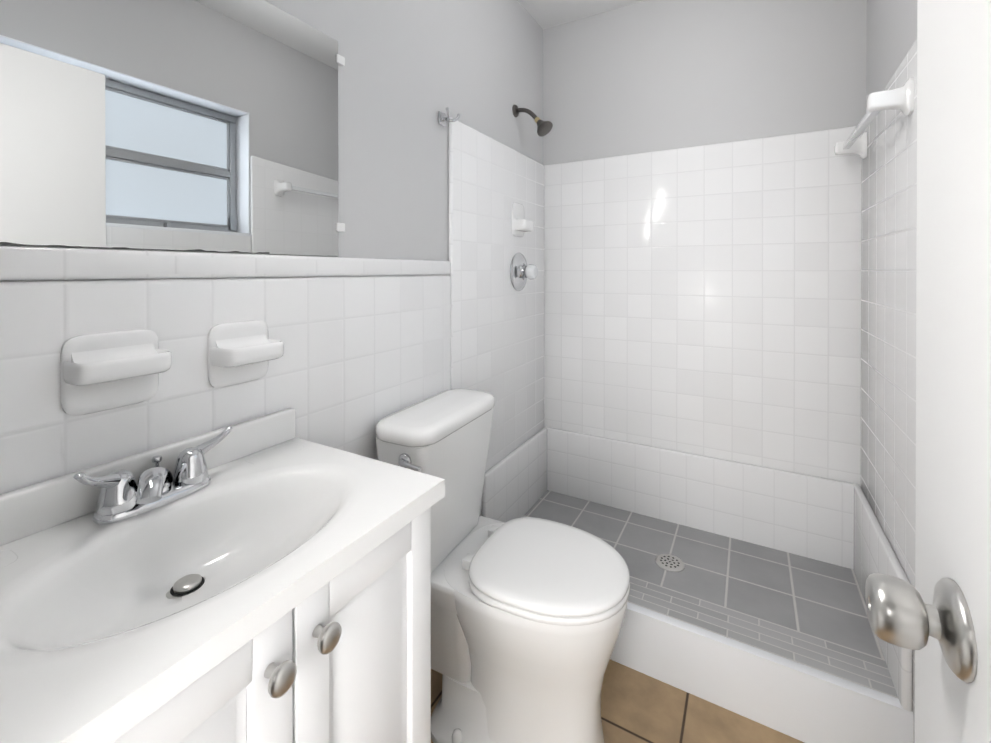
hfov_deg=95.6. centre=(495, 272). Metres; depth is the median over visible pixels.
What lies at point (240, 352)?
holder
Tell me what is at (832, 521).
tile
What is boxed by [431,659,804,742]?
floor
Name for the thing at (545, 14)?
ceiling
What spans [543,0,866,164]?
wall
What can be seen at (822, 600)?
tile
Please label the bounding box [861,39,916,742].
wall tiles
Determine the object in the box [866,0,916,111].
wall
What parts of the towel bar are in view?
rail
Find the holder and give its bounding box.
[207,320,283,387]
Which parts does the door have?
knob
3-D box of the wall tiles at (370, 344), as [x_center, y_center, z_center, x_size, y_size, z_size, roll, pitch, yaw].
[-0.270,0.373,1.384,0.018,1.837,2.090,0,0,29]
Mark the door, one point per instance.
(937, 618)
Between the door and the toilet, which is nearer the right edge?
the door
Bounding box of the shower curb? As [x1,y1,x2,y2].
[610,609,912,742]
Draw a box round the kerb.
[627,602,912,713]
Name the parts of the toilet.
handle, lid, seat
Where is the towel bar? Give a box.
[835,77,913,158]
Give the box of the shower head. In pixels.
[512,105,552,136]
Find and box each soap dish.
[60,329,171,415]
[512,202,533,236]
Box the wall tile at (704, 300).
[544,126,861,486]
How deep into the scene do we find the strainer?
1.69 m
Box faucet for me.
[73,426,232,524]
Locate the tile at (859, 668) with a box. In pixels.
[628,577,897,697]
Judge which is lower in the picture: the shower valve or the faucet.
the faucet
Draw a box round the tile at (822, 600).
[523,490,884,659]
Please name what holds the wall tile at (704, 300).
attached to the wall at (645, 76)
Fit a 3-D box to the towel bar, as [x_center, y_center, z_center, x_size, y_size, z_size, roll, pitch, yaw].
[1.152,-0.451,1.394,0.088,0.090,0.569,0,0,29]
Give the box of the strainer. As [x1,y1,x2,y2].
[655,554,684,571]
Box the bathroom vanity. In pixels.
[0,408,444,742]
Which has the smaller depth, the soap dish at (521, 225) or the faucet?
the faucet
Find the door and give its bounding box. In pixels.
[865,0,990,742]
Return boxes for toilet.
[375,389,629,742]
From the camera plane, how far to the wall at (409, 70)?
1.42 m
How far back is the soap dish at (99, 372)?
0.71 m
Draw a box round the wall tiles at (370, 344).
[0,117,543,515]
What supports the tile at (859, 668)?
on the shower curb
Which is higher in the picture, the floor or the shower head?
the shower head
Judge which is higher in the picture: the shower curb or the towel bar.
the towel bar
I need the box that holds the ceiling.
[518,0,644,29]
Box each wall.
[0,0,542,260]
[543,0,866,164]
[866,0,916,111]
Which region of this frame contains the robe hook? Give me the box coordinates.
[438,107,460,126]
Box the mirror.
[0,0,344,255]
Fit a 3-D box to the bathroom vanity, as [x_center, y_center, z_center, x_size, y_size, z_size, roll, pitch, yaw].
[-0.421,0.800,0.647,0.442,0.988,0.603,0,0,29]
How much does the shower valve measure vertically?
0.173 m
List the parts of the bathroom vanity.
door, knob, knob, door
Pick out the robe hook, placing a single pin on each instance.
(442, 118)
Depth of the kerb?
1.28 m
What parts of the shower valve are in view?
knob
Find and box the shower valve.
[510,253,537,290]
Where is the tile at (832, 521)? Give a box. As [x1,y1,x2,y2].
[482,427,912,710]
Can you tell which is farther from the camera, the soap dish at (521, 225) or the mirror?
the soap dish at (521, 225)

